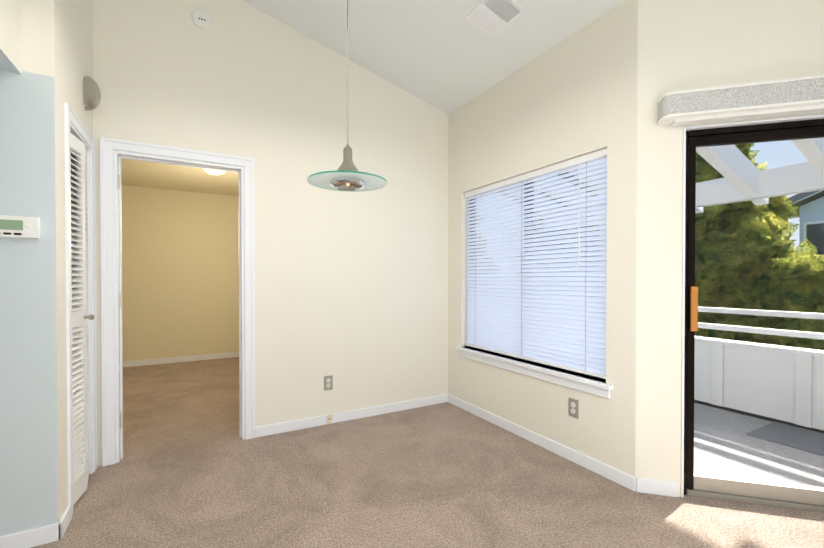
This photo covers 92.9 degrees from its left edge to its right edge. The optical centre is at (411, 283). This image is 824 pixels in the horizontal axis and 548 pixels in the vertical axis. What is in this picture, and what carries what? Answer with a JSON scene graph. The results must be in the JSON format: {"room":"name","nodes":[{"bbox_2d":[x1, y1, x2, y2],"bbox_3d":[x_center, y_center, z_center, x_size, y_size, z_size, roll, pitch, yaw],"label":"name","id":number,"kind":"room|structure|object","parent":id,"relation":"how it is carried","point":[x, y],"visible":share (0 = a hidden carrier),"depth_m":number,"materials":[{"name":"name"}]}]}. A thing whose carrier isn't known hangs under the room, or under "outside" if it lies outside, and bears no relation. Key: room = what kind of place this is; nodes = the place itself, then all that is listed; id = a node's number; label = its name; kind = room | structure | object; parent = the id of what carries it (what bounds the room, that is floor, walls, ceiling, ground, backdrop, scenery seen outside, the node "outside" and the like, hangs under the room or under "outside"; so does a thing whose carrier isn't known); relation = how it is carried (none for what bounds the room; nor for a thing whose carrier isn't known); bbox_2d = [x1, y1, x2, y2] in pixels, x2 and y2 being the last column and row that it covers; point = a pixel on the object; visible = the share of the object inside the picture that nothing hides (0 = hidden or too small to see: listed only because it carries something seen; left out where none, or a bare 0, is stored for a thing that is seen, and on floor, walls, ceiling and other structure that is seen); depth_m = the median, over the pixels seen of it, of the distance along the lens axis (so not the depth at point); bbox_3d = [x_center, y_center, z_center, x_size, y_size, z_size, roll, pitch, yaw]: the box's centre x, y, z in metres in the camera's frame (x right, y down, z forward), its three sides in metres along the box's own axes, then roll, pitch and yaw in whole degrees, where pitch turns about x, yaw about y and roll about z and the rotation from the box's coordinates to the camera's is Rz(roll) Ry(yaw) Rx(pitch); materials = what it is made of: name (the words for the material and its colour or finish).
{"room":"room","nodes":[
{"label":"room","id":0,"kind":"room"},
{"bbox_2d":[0,0,21,73],"bbox_3d":[-1.693,-1.999,-0.775,2.412,2.230,4.300,0,1,-29],"label":"wall","id":1,"kind":"structure","parent":0,"point":[10,37],"depth_m":1.61,"materials":[{"name":"white paint"}]},
{"bbox_2d":[0,0,63,535],"bbox_3d":[-1.699,-0.092,1.764,0.210,2.356,0.100,0,1,-29],"label":"wall","id":2,"kind":"structure","parent":0,"point":[31,406],"depth_m":1.72,"materials":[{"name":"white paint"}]},
{"bbox_2d":[0,215,39,237],"bbox_3d":[-1.711,-0.242,1.681,0.162,0.090,0.030,0,1,-29],"label":"thermostat","id":3,"kind":"object","parent":2,"relation":"attached to","point":[19,227],"visible":1,"depth_m":1.68,"materials":[{"name":"white plastic"}]},
{"bbox_2d":[60,0,92,511],"bbox_3d":[-1.873,-0.991,2.111,0.120,4.300,0.690,0,1,-29],"label":"wall","id":4,"kind":"structure","parent":0,"point":[76,41],"depth_m":1.99,"materials":[{"name":"white paint"}]},
{"bbox_2d":[0,516,67,547],"bbox_3d":[-2.691,1.129,1.153,2.533,0.078,0.013,0,1,-29],"label":"baseboard","id":5,"kind":"structure","parent":4,"relation":"attached to","point":[34,537],"depth_m":1.73,"materials":[{"name":"white"}]},
{"bbox_2d":[64,102,96,518],"bbox_3d":[-1.875,0.141,2.138,0.135,2.035,0.610,0,1,-29],"label":"trim","id":6,"kind":"structure","parent":4,"relation":"attached to","point":[74,125],"depth_m":2.32,"materials":[{"name":"white wood"}]},
{"bbox_2d":[70,133,93,504],"bbox_3d":[-1.818,0.187,2.168,0.098,1.918,0.449,0,1,-29],"label":"bifold closet door","id":7,"kind":"structure","parent":4,"relation":"in","point":[80,377],"depth_m":2.12,"materials":[{"name":"white wood"}]},
{"bbox_2d":[83,75,100,110],"bbox_3d":[-1.886,-1.099,2.265,0.138,0.200,0.104,0,1,-29],"label":"sconce","id":8,"kind":"object","parent":4,"relation":"attached to","point":[91,94],"visible":0.73,"depth_m":2.25,"materials":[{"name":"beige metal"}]},
{"bbox_2d":[121,159,237,195],"bbox_3d":[-2.318,-1.362,4.318,4.390,0.120,3.360,0,1,-29],"label":"ceiling","id":9,"kind":"structure","parent":0,"point":[157,175],"depth_m":4.89,"materials":[{"name":"beige paint"}]},
{"bbox_2d":[204,169,225,174],"bbox_3d":[-2.234,-1.265,4.424,0.264,0.075,0.264,0,1,-29],"label":"light","id":10,"kind":"object","parent":9,"relation":"attached to","point":[214,172],"visible":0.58,"depth_m":4.39,"materials":[{"name":"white glass"}]},
{"bbox_2d":[122,185,238,360],"bbox_3d":[-3.112,-0.175,5.741,4.390,2.600,0.120,0,1,-29],"label":"wall","id":11,"kind":"structure","parent":0,"point":[180,273],"depth_m":5.55,"materials":[{"name":"beige paint"}]},
{"bbox_2d":[123,352,238,366],"bbox_3d":[-3.092,1.087,5.686,4.120,0.078,0.017,0,1,-29],"label":"baseboard","id":12,"kind":"structure","parent":11,"relation":"attached to","point":[233,354],"depth_m":5.56,"materials":[{"name":"white wood"}]},
{"bbox_2d":[234,333,238,355],"bbox_3d":[-2.647,0.940,5.919,0.074,0.349,0.045,0,1,-29],"label":"outlet","id":13,"kind":"object","parent":11,"relation":"attached to","point":[236,337],"visible":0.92,"depth_m":5.92,"materials":[{"name":"beige plastic"}]},
{"bbox_2d":[92,0,447,465],"bbox_3d":[-1.413,-0.998,2.834,4.270,4.300,0.120,0,1,-29],"label":"wall","id":14,"kind":"structure","parent":0,"point":[351,292],"depth_m":3.09,"materials":[{"name":"white paint"}]},
{"bbox_2d":[100,137,254,466],"bbox_3d":[-1.594,0.118,2.739,0.900,2.070,0.155,0,1,-29],"label":"trim","id":15,"kind":"structure","parent":14,"relation":"attached to","point":[111,295],"depth_m":2.56,"materials":[{"name":"white wood"}]},
{"bbox_2d":[191,8,211,28],"bbox_3d":[-1.454,-1.837,2.710,0.128,0.128,0.043,0,1,-29],"label":"smoke detector","id":16,"kind":"object","parent":14,"relation":"attached to","point":[201,18],"visible":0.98,"depth_m":2.70,"materials":[{"name":"white plastic"}]},
{"bbox_2d":[324,375,332,390],"bbox_3d":[-0.682,0.814,3.189,0.072,0.116,0.008,0,1,-29],"label":"outlet","id":17,"kind":"object","parent":14,"relation":"attached to","point":[328,382],"visible":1,"depth_m":3.19,"materials":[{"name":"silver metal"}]},
{"bbox_2d":[255,394,447,437],"bbox_3d":[-0.426,1.109,3.331,1.703,0.078,0.017,0,1,-29],"label":"baseboard","id":18,"kind":"structure","parent":14,"relation":"attached to","point":[271,429],"depth_m":3.26,"materials":[{"name":"white wood"}]},
{"bbox_2d":[327,414,331,423],"bbox_3d":[-0.671,1.104,3.183,0.046,0.074,0.007,0,1,-29],"label":"phone jack","id":19,"kind":"object","parent":18,"relation":"attached to","point":[329,418],"visible":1,"depth_m":3.18,"materials":[{"name":"beige plastic"}]},
{"bbox_2d":[31,357,823,547],"bbox_3d":[-0.784,1.173,2.216,6.900,0.030,8.570,0,1,-29],"label":"floor carpet","id":20,"kind":"object","parent":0,"point":[191,469],"visible":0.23,"depth_m":2.15,"materials":[{"name":"beige carpet"}]},
{"bbox_2d":[242,0,624,113],"bbox_3d":[0.054,-2.094,0.695,6.900,1.858,5.150,0,1,-29],"label":"ceiling","id":21,"kind":"structure","parent":0,"point":[446,56],"depth_m":2.84,"materials":[{"name":"white paint"}]},
{"bbox_2d":[307,0,386,191],"bbox_3d":[-0.327,-1.231,1.986,0.400,1.485,0.400,0,1,-29],"label":"pendant light","id":22,"kind":"object","parent":21,"relation":"hanging from","point":[347,176],"visible":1,"depth_m":1.97,"materials":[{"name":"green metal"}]},
{"bbox_2d":[465,0,525,37],"bbox_3d":[0.528,-1.715,2.497,0.240,0.066,0.310,0,1,-29],"label":"ceiling vent","id":23,"kind":"object","parent":21,"relation":"in","point":[483,17],"visible":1,"depth_m":2.52,"materials":[{"name":"white metal"}]},
{"bbox_2d":[448,0,637,476],"bbox_3d":[0.831,-1.000,3.047,0.150,4.300,1.950,0,1,-29],"label":"wall","id":24,"kind":"structure","parent":0,"point":[574,95],"depth_m":2.57,"materials":[{"name":"white paint"}]},
{"bbox_2d":[456,346,612,398],"bbox_3d":[0.826,0.633,2.967,0.119,0.085,1.520,0,1,-29],"label":"window sill","id":25,"kind":"structure","parent":24,"relation":"attached to","point":[581,383],"depth_m":2.73,"materials":[{"name":"white wood"}]},
{"bbox_2d":[465,148,606,378],"bbox_3d":[0.862,-0.114,2.981,0.118,1.404,1.424,0,1,-29],"label":"window blinds","id":26,"kind":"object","parent":24,"relation":"in","point":[521,319],"depth_m":2.80,"materials":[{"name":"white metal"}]},
{"bbox_2d":[448,394,643,492],"bbox_3d":[0.796,1.112,2.969,0.019,0.078,1.845,0,1,-29],"label":"baseboard","id":27,"kind":"structure","parent":24,"relation":"attached to","point":[626,480],"depth_m":2.61,"materials":[{"name":"white wood"}]},
{"bbox_2d":[568,398,578,418],"bbox_3d":[1.041,0.807,2.528,0.008,0.116,0.072,0,1,-29],"label":"outlet","id":28,"kind":"object","parent":24,"relation":"attached to","point":[573,407],"visible":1,"depth_m":2.52,"materials":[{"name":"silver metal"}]},
{"bbox_2d":[498,137,823,229],"bbox_3d":[2.467,-1.160,2.606,2.270,0.901,5.700,0,1,-29],"label":"beams","id":29,"kind":"structure","parent":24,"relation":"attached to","point":[786,178],"depth_m":3.33,"materials":[{"name":"white wood"}]},
{"bbox_2d":[635,0,823,496],"bbox_3d":[2.371,-0.989,1.922,2.300,4.300,0.150,0,1,16],"label":"wall","id":30,"kind":"structure","parent":0,"point":[689,44],"depth_m":2.12,"materials":[{"name":"white paint"}]},
{"bbox_2d":[657,75,823,125],"bbox_3d":[2.363,-0.913,1.789,2.164,0.144,0.106,0,1,16],"label":"blind valance","id":31,"kind":"object","parent":30,"relation":"attached to","point":[785,97],"visible":1,"depth_m":1.95,"materials":[{"name":"white plastic"}]},
{"bbox_2d":[681,114,823,512],"bbox_3d":[2.350,0.162,1.932,1.816,1.998,0.144,0,1,16],"label":"sliding patio door","id":32,"kind":"structure","parent":30,"relation":"in","point":[787,495],"depth_m":2.09,"materials":[{"name":"clear glass"}]},
{"label":"outside","id":33,"kind":"structure","parent":0,"visible":0},
{"bbox_2d":[694,403,823,486],"bbox_3d":[2.236,1.295,2.498,2.640,0.200,5.700,0,1,-29],"label":"floor","id":34,"kind":"structure","parent":33,"point":[746,454],"depth_m":2.74,"materials":[{"name":"concrete"}]},
{"bbox_2d":[694,336,823,432],"bbox_3d":[2.432,0.874,2.605,2.190,0.640,5.700,0,1,-29],"label":"parapet","id":35,"kind":"object","parent":34,"relation":"on","point":[760,412],"depth_m":3.42,"materials":[{"name":"white wood"}]},
{"bbox_2d":[558,224,823,339],"bbox_3d":[3.321,-0.111,3.096,0.090,1.319,5.700,0,1,-29],"label":"balcony railing","id":36,"kind":"object","parent":35,"relation":"on","point":[791,333],"depth_m":3.45,"materials":[{"name":"white"}]},
{"bbox_2d":[694,422,823,487],"bbox_3d":[2.556,1.191,2.396,1.841,0.010,1.110,0,1,-29],"label":"doormat","id":37,"kind":"object","parent":34,"relation":"on","point":[807,442],"depth_m":2.97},
{"bbox_3d":[14.925,4.397,14.196,100.000,0.300,90.000,0,1,-29],"label":"ground","id":38,"kind":"structure","parent":33,"visible":0},
{"bbox_2d":[475,215,499,295],"bbox_3d":[1.284,0.626,12.980,4.426,7.264,4.696,0,1,-29],"label":"tree","id":39,"kind":"object","parent":38,"relation":"on","point":[485,258],"depth_m":12.35,"materials":[{"name":"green plant"}]},
{"bbox_2d":[500,172,599,303],"bbox_3d":[4.484,0.355,10.927,5.028,7.844,4.968,0,1,-29],"label":"tree","id":40,"kind":"object","parent":38,"relation":"on","point":[563,239],"depth_m":10.33,"materials":[{"name":"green plant"}]},
{"bbox_2d":[695,143,791,343],"bbox_3d":[6.835,0.086,8.810,3.908,8.420,3.987,0,1,-29],"label":"tree","id":41,"kind":"object","parent":38,"relation":"on","point":[741,258],"depth_m":7.98,"materials":[{"name":"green plant"}]},
{"bbox_2d":[755,195,803,271],"bbox_3d":[7.907,1.050,9.067,3.093,6.488,3.088,0,1,-29],"label":"tree","id":42,"kind":"object","parent":38,"relation":"on","point":[783,215],"depth_m":8.56,"materials":[{"name":"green plant"}]},
{"bbox_2d":[735,238,823,349],"bbox_3d":[7.312,1.745,7.133,3.172,5.135,3.322,0,1,-29],"label":"tree","id":43,"kind":"object","parent":38,"relation":"on","point":[810,299],"depth_m":6.94,"materials":[{"name":"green plant"}]},
{"bbox_2d":[783,190,823,261],"bbox_3d":[19.500,-0.566,8.004,12.750,9.740,15.000,0,1,-29],"label":"building","id":44,"kind":"structure","parent":38,"relation":"on","point":[817,227],"depth_m":11.15,"materials":[{"name":"blue"}]}
]}

